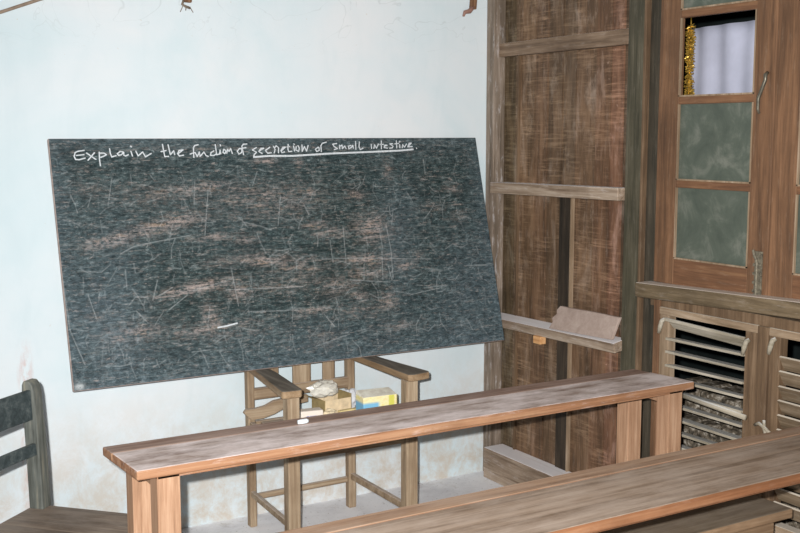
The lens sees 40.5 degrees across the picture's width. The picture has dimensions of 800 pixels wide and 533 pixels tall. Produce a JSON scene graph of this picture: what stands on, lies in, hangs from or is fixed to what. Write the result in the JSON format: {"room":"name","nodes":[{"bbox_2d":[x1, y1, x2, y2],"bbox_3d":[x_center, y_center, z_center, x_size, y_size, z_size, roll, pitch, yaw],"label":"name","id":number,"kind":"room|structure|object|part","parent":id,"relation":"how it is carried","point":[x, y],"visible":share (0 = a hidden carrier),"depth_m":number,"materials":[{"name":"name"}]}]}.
{"room":"classroom","nodes":[
{"label":"classroom","id":0,"kind":"room"},
{"bbox_2d":[0,0,486,528],"bbox_3d":[-1.870,-0.363,3.773,5.200,3.000,0.200,-4,8,-30],"label":"wall","id":1,"kind":"structure","parent":0,"point":[70,69],"depth_m":4.29,"materials":[{"name":"paint"}]},
{"bbox_2d":[0,0,41,13],"bbox_3d":[-1.362,-0.927,3.878,0.454,0.178,0.014,-4,8,-30],"label":"rod","id":2,"kind":"object","parent":1,"relation":"attached to","point":[30,1],"visible":1,"depth_m":3.87,"materials":[{"name":"brown wood"}]},
{"bbox_2d":[180,0,192,11],"bbox_3d":[-0.820,-1.070,4.179,0.055,0.178,0.029,-4,8,-30],"label":"peg","id":3,"kind":"object","parent":1,"relation":"attached to","point":[183,1],"visible":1,"depth_m":4.18,"materials":[{"name":"brown wood"}]},
{"bbox_2d":[47,138,503,391],"bbox_3d":[-0.415,-0.068,4.401,1.893,0.898,0.260,-4,8,-30],"label":"blackboard","id":4,"kind":"object","parent":1,"relation":"attached to","point":[180,258],"visible":1,"depth_m":4.31,"materials":[{"name":"paint"}]},
{"bbox_2d":[462,0,476,16],"bbox_3d":[0.313,-1.203,4.842,0.078,0.176,0.029,-4,8,-30],"label":"peg","id":5,"kind":"object","parent":1,"relation":"attached to","point":[473,3],"visible":1,"depth_m":4.84,"materials":[{"name":"brown wood"}]},
{"bbox_2d":[181,471,502,532],"bbox_3d":[0.728,1.479,1.571,7.600,0.120,7.000,-4,8,-30],"label":"floor","id":6,"kind":"structure","parent":0,"point":[367,503],"depth_m":4.67,"materials":[{"name":"concrete"}]},
{"bbox_2d":[0,378,127,532],"bbox_3d":[-0.974,0.802,3.074,0.465,0.858,0.488,2,7,16],"label":"dining chair","id":7,"kind":"object","parent":6,"relation":"on","point":[26,406],"visible":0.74,"depth_m":3.24,"materials":[{"name":"wood"}]},
{"bbox_3d":[-1.175,0.440,3.089,0.028,0.092,0.394,2,7,16],"label":"rail","id":8,"kind":"part","parent":7,"relation":"part of","materials":[{"name":"wood"}]},
{"bbox_3d":[-1.166,0.575,3.103,0.027,0.036,0.394,2,7,16],"label":"rail","id":9,"kind":"part","parent":7,"relation":"part of","materials":[{"name":"wood"}]},
{"bbox_3d":[-1.109,0.769,3.336,0.059,0.858,0.044,2,7,16],"label":"post","id":10,"kind":"part","parent":7,"relation":"part of","materials":[{"name":"grey wood"}]},
{"bbox_3d":[-0.972,0.782,3.071,0.460,0.027,0.488,2,7,16],"label":"seat","id":11,"kind":"part","parent":7,"relation":"part of","materials":[{"name":"brown wood"}]},
{"bbox_2d":[243,356,428,530],"bbox_3d":[-0.288,0.571,4.285,0.634,1.020,0.570,-4,8,-30],"label":"armchair","id":12,"kind":"object","parent":6,"relation":"on","point":[291,395],"visible":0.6,"depth_m":4.27,"materials":[{"name":"brown wood"}]},
{"bbox_3d":[-0.609,0.557,4.396,0.030,1.020,0.051,-4,8,-30],"label":"leg","id":13,"kind":"part","parent":12,"relation":"part of","materials":[{"name":"brown wood"}]},
{"bbox_3d":[-0.291,0.648,4.293,0.485,0.015,0.460,-4,8,-30],"label":"seat","id":14,"kind":"part","parent":12,"relation":"part of","materials":[{"name":"brown wood"}]},
{"bbox_3d":[-0.490,0.427,4.144,0.081,0.028,0.571,-3,8,-22],"label":"armrest","id":15,"kind":"part","parent":12,"relation":"part of","materials":[{"name":"brown wood"}]},
{"bbox_3d":[-0.505,0.572,4.414,0.281,0.074,0.022,-4,8,-30],"label":"broken rail","id":16,"kind":"part","parent":12,"relation":"part of","materials":[{"name":"brown wood"}]},
{"bbox_3d":[-0.395,0.793,3.974,0.048,0.655,0.046,-4,8,-30],"label":"leg","id":17,"kind":"part","parent":12,"relation":"part of","materials":[{"name":"brown wood"}]},
{"bbox_3d":[-0.409,0.503,4.503,0.433,0.046,0.026,-4,8,-30],"label":"rail","id":18,"kind":"part","parent":12,"relation":"part of","materials":[{"name":"brown wood"}]},
{"bbox_2d":[300,407,322,417],"bbox_3d":[-0.355,0.602,4.313,0.092,0.070,0.050,-3,7,-21],"label":"paper packet","id":19,"kind":"object","parent":12,"relation":"on","point":[308,412],"visible":0.34,"depth_m":4.29,"materials":[{"name":"white paper"}]},
{"bbox_2d":[304,389,350,411],"bbox_3d":[-0.306,0.566,4.459,0.170,0.106,0.131,-5,9,-36],"label":"carton","id":20,"kind":"object","parent":12,"relation":"on","point":[341,400],"visible":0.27,"depth_m":4.43,"materials":[{"name":"beige cardboard"}]},
{"bbox_3d":[-0.332,0.581,4.422,0.003,0.085,0.100,-5,9,-36],"label":"panel","id":21,"kind":"part","parent":20,"relation":"part of","materials":[{"name":"beige cardboard"}]},
{"bbox_2d":[306,380,337,397],"bbox_3d":[-0.316,0.501,4.422,0.146,0.069,0.089,-4,8,-30],"label":"plastic bag","id":22,"kind":"object","parent":20,"relation":"on","point":[322,388],"visible":1,"depth_m":4.39,"materials":[{"name":"white plastic"}]},
{"bbox_3d":[-0.230,0.565,4.497,0.003,0.100,0.100,-5,9,-36],"label":"panel","id":23,"kind":"part","parent":20,"relation":"part of","materials":[{"name":"beige cardboard"}]},
{"bbox_2d":[323,408,337,414],"bbox_3d":[-0.280,0.601,4.356,0.073,0.062,0.049,-4,8,-30],"label":"crumpled paper","id":24,"kind":"object","parent":12,"relation":"on","point":[328,410],"visible":0.31,"depth_m":4.35,"materials":[{"name":"beige paper"}]},
{"bbox_2d":[338,407,355,411],"bbox_3d":[-0.183,0.600,4.416,0.150,0.050,0.022,-5,9,-35],"label":"stick","id":25,"kind":"object","parent":12,"relation":"on","point":[354,408],"visible":0.23,"depth_m":4.39,"materials":[{"name":"beige wood"}]},
{"bbox_2d":[343,388,355,407],"bbox_3d":[-0.211,0.558,4.542,0.078,0.102,0.078,5,8,33],"label":"rag","id":26,"kind":"object","parent":12,"relation":"on","point":[352,391],"visible":0.47,"depth_m":4.52,"materials":[{"name":"white fabric"}]},
{"bbox_3d":[-0.215,0.529,4.628,0.034,1.020,0.051,-4,8,-30],"label":"leg","id":27,"kind":"part","parent":12,"relation":"part of","materials":[{"name":"brown wood"}]},
{"bbox_2d":[356,387,396,409],"bbox_3d":[-0.093,0.564,4.293,0.148,0.152,0.075,-4,8,-27],"label":"carton","id":28,"kind":"object","parent":12,"relation":"on","point":[376,397],"visible":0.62,"depth_m":4.26,"materials":[{"name":"yellow cardboard"}]},
{"bbox_3d":[-0.061,0.396,4.400,0.105,0.028,0.559,-4,8,-30],"label":"armrest","id":29,"kind":"part","parent":12,"relation":"part of","materials":[{"name":"brown wood"}]},
{"bbox_3d":[0.036,0.762,4.229,0.052,0.655,0.046,-4,8,-30],"label":"leg","id":30,"kind":"part","parent":12,"relation":"part of","materials":[{"name":"brown wood"}]},
{"bbox_2d":[103,369,693,532],"bbox_3d":[0.099,0.816,3.359,1.946,0.760,0.262,-4,8,-30],"label":"school desk","id":31,"kind":"object","parent":6,"relation":"on","point":[154,468],"visible":0.97,"depth_m":3.16,"materials":[{"name":"brown wood"}]},
{"bbox_3d":[-0.704,0.876,2.977,0.062,0.734,0.060,-4,8,-30],"label":"leg","id":32,"kind":"part","parent":31,"relation":"part of","materials":[{"name":"brown wood"}]},
{"bbox_3d":[-0.608,0.891,2.851,0.062,0.734,0.060,-4,8,-30],"label":"leg","id":33,"kind":"part","parent":31,"relation":"part of","materials":[{"name":"brown wood"}]},
{"bbox_2d":[297,418,308,423],"bbox_3d":[-0.282,0.451,3.155,0.034,0.015,0.016,-4,8,-30],"label":"chalk","id":34,"kind":"object","parent":31,"relation":"on","point":[301,421],"visible":1,"depth_m":3.15,"materials":[{"name":"white"}]},
{"bbox_3d":[0.812,0.766,3.872,0.062,0.734,0.060,-4,8,-30],"label":"leg","id":35,"kind":"part","parent":31,"relation":"part of","materials":[{"name":"brown wood"}]},
{"bbox_3d":[0.922,0.780,3.755,0.062,0.734,0.060,-4,8,-30],"label":"leg","id":36,"kind":"part","parent":31,"relation":"part of","materials":[{"name":"brown wood"}]},
{"bbox_2d":[484,444,571,485],"bbox_3d":[0.649,0.955,4.753,0.110,0.144,0.830,-4,8,-30],"label":"beam","id":37,"kind":"structure","parent":6,"relation":"on","point":[503,465],"depth_m":4.91,"materials":[{"name":"brown wood"}]},
{"bbox_2d":[278,426,799,532],"bbox_3d":[0.486,0.907,2.619,2.120,0.760,0.300,-4,8,-30],"label":"school desk","id":38,"kind":"object","parent":6,"relation":"on","point":[603,498],"visible":1,"depth_m":2.54,"materials":[{"name":"brown wood"}]},
{"bbox_2d":[598,495,792,532],"bbox_3d":[0.502,1.005,3.092,1.515,0.450,0.235,-4,8,-30],"label":"bench","id":39,"kind":"object","parent":6,"relation":"on","point":[752,513],"visible":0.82,"depth_m":3.27,"materials":[{"name":"brown wood"}]},
{"bbox_2d":[681,376,799,528],"bbox_3d":[1.909,0.890,3.774,0.260,0.512,2.653,-4,8,-30],"label":"rubble heap","id":40,"kind":"object","parent":6,"relation":"on","point":[726,399],"visible":0.19,"depth_m":4.59,"materials":[{"name":"stone"}]},
{"bbox_2d":[501,0,629,471],"bbox_3d":[2.168,-0.174,2.230,0.089,3.000,6.600,-4,8,-30],"label":"wall","id":41,"kind":"structure","parent":0,"point":[573,118],"depth_m":4.62,"materials":[{"name":"brown wood"}]},
{"bbox_2d":[483,0,505,470],"bbox_3d":[0.436,-0.512,4.982,0.062,3.000,0.060,-4,8,-30],"label":"post","id":42,"kind":"object","parent":41,"relation":"attached to","point":[496,9],"visible":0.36,"depth_m":4.96,"materials":[{"name":"brown wood"}]},
{"bbox_2d":[513,56,520,449],"bbox_3d":[0.532,0.023,4.932,0.016,1.950,0.010,-4,8,-30],"label":"trim","id":43,"kind":"structure","parent":41,"relation":"attached to","point":[519,57],"depth_m":4.90,"materials":[{"name":"brown wood"}]},
{"bbox_2d":[490,182,624,200],"bbox_3d":[0.660,-0.323,4.617,0.070,0.060,0.856,-4,8,-30],"label":"rail","id":44,"kind":"object","parent":41,"relation":"attached to","point":[532,189],"visible":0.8,"depth_m":4.53,"materials":[{"name":"brown wood"}]},
{"bbox_2d":[500,312,621,352],"bbox_3d":[0.660,0.279,4.679,0.078,0.069,0.853,-4,8,-30],"label":"rail","id":45,"kind":"object","parent":41,"relation":"attached to","point":[512,322],"visible":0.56,"depth_m":4.61,"materials":[{"name":"brown wood"}]},
{"bbox_2d":[533,335,545,344],"bbox_3d":[0.607,0.318,4.720,0.032,0.034,0.050,-4,8,-30],"label":"wood block","id":46,"kind":"object","parent":45,"relation":"attached to","point":[540,340],"visible":1,"depth_m":4.70,"materials":[{"name":"orange wood"}]},
{"bbox_2d":[549,306,621,339],"bbox_3d":[0.759,0.233,4.478,0.056,0.100,0.393,-4,8,-30],"label":"scrap","id":47,"kind":"object","parent":45,"relation":"on","point":[579,321],"visible":1,"depth_m":4.46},
{"bbox_2d":[555,197,569,469],"bbox_3d":[0.706,0.366,4.682,0.014,1.330,0.076,-4,8,-30],"label":"trim","id":48,"kind":"structure","parent":41,"relation":"attached to","point":[564,208],"depth_m":4.66,"materials":[{"name":"brown wood"}]},
{"bbox_2d":[499,28,628,56],"bbox_3d":[0.679,-0.932,4.546,0.036,0.060,0.844,-4,8,-30],"label":"rail","id":49,"kind":"object","parent":41,"relation":"attached to","point":[620,37],"visible":0.8,"depth_m":4.49,"materials":[{"name":"brown wood"}]},
{"bbox_2d":[565,198,574,471],"bbox_3d":[0.726,0.371,4.644,0.018,1.330,0.009,-4,8,-30],"label":"trim","id":50,"kind":"structure","parent":41,"relation":"attached to","point":[572,200],"depth_m":4.61,"materials":[{"name":"brown wood"}]},
{"bbox_2d":[620,0,644,370],"bbox_3d":[0.923,-0.417,4.209,0.050,3.000,0.090,-4,8,-30],"label":"post","id":51,"kind":"object","parent":41,"relation":"attached to","point":[636,7],"visible":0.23,"depth_m":4.21,"materials":[{"name":"brown wood"}]},
{"bbox_2d":[635,0,651,370],"bbox_3d":[0.947,-0.412,4.164,0.055,3.000,0.013,-4,8,-30],"label":"trim","id":52,"kind":"structure","parent":41,"relation":"attached to","point":[648,3],"depth_m":4.16,"materials":[{"name":"brown wood"}]},
{"bbox_2d":[640,0,661,458],"bbox_3d":[0.985,-0.408,4.133,0.042,3.000,0.080,-4,8,-30],"label":"wooden post","id":53,"kind":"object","parent":41,"relation":"attached to","point":[648,309],"depth_m":4.15,"materials":[{"name":"brown wood"}]},
{"bbox_2d":[650,299,660,456],"bbox_3d":[1.000,0.604,4.201,0.054,0.975,0.030,-4,8,-30],"label":"trim","id":54,"kind":"structure","parent":41,"relation":"attached to","point":[657,303],"depth_m":4.16,"materials":[{"name":"brown wood"}]},
{"bbox_2d":[635,281,799,318],"bbox_3d":[1.374,0.147,3.441,0.095,0.112,1.711,-4,8,-30],"label":"window sill","id":55,"kind":"structure","parent":41,"relation":"attached to","point":[731,300],"depth_m":3.78,"materials":[{"name":"brown wood"}]},
{"bbox_2d":[651,299,799,332],"bbox_3d":[1.406,0.214,3.474,0.045,0.038,1.660,-4,8,-30],"label":"trim","id":56,"kind":"structure","parent":41,"relation":"attached to","point":[790,324],"depth_m":3.78,"materials":[{"name":"brown wood"}]},
{"bbox_2d":[654,0,799,298],"bbox_3d":[1.409,-0.642,3.374,0.114,1.590,1.665,-4,8,-30],"label":"window","id":57,"kind":"structure","parent":41,"relation":"in","point":[727,216],"depth_m":3.78,"materials":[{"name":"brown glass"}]},
{"bbox_2d":[684,18,695,94],"bbox_3d":[1.059,-0.741,3.968,0.042,0.339,0.042,5,8,34],"label":"tinsel garland","id":58,"kind":"object","parent":57,"relation":"hanging from","point":[690,43],"visible":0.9,"depth_m":3.96,"materials":[{"name":"gold metal"}]},
{"bbox_3d":[1.119,-0.144,3.886,0.003,0.264,0.349,-4,8,-30],"label":"glass pane","id":59,"kind":"part","parent":57,"relation":"part of","materials":[{"name":"green glass"}]},
{"bbox_3d":[1.119,-1.055,3.774,0.003,0.288,0.349,-4,8,-30],"label":"glass pane","id":60,"kind":"part","parent":57,"relation":"part of","materials":[{"name":"green glass"}]},
{"bbox_3d":[1.119,-0.439,3.850,0.003,0.276,0.349,-4,8,-30],"label":"glass pane","id":61,"kind":"part","parent":57,"relation":"part of","materials":[{"name":"green glass"}]},
{"bbox_3d":[1.119,-0.621,3.827,0.022,1.422,0.349,-4,8,-30],"label":"cross rail","id":62,"kind":"part","parent":57,"relation":"part of","materials":[{"name":"brown wood"}]},
{"bbox_2d":[689,20,754,94],"bbox_3d":[1.250,-0.517,3.809,0.025,0.697,0.660,-4,8,-30],"label":"cloth","id":63,"kind":"object","parent":57,"relation":"hanging from","point":[724,54],"visible":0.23,"depth_m":3.91,"materials":[{"name":"white fabric"}]},
{"bbox_3d":[1.395,-0.564,3.366,0.022,1.422,0.349,-4,8,-30],"label":"cross rail","id":64,"kind":"part","parent":57,"relation":"part of","materials":[{"name":"brown wood"}]},
{"bbox_3d":[1.396,-0.087,3.425,0.003,0.264,0.349,-4,8,-30],"label":"glass pane","id":65,"kind":"part","parent":57,"relation":"part of","materials":[{"name":"green glass"}]},
{"bbox_2d":[657,307,799,532],"bbox_3d":[1.402,0.606,3.486,0.078,0.746,1.601,-4,8,-30],"label":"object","id":66,"kind":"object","parent":41,"relation":"in","point":[764,349],"depth_m":3.76,"materials":[{"name":"brown wood"}]},
{"bbox_2d":[769,327,799,532],"bbox_3d":[1.391,0.601,3.527,0.044,0.746,0.480,-4,8,-30],"label":"shutter","id":67,"kind":"object","parent":66,"relation":"attached to","point":[779,363],"depth_m":3.66,"materials":[{"name":"brown wood"}]},
{"label":"outside","id":68,"kind":"structure","parent":0,"visible":0},
{"bbox_2d":[674,10,799,389],"bbox_3d":[2.827,-0.335,3.133,1.980,3.300,7.700,-4,8,-30],"label":"night sky","id":69,"kind":"structure","parent":68,"point":[793,351],"depth_m":6.53,"materials":[{"name":"black"}]}
]}

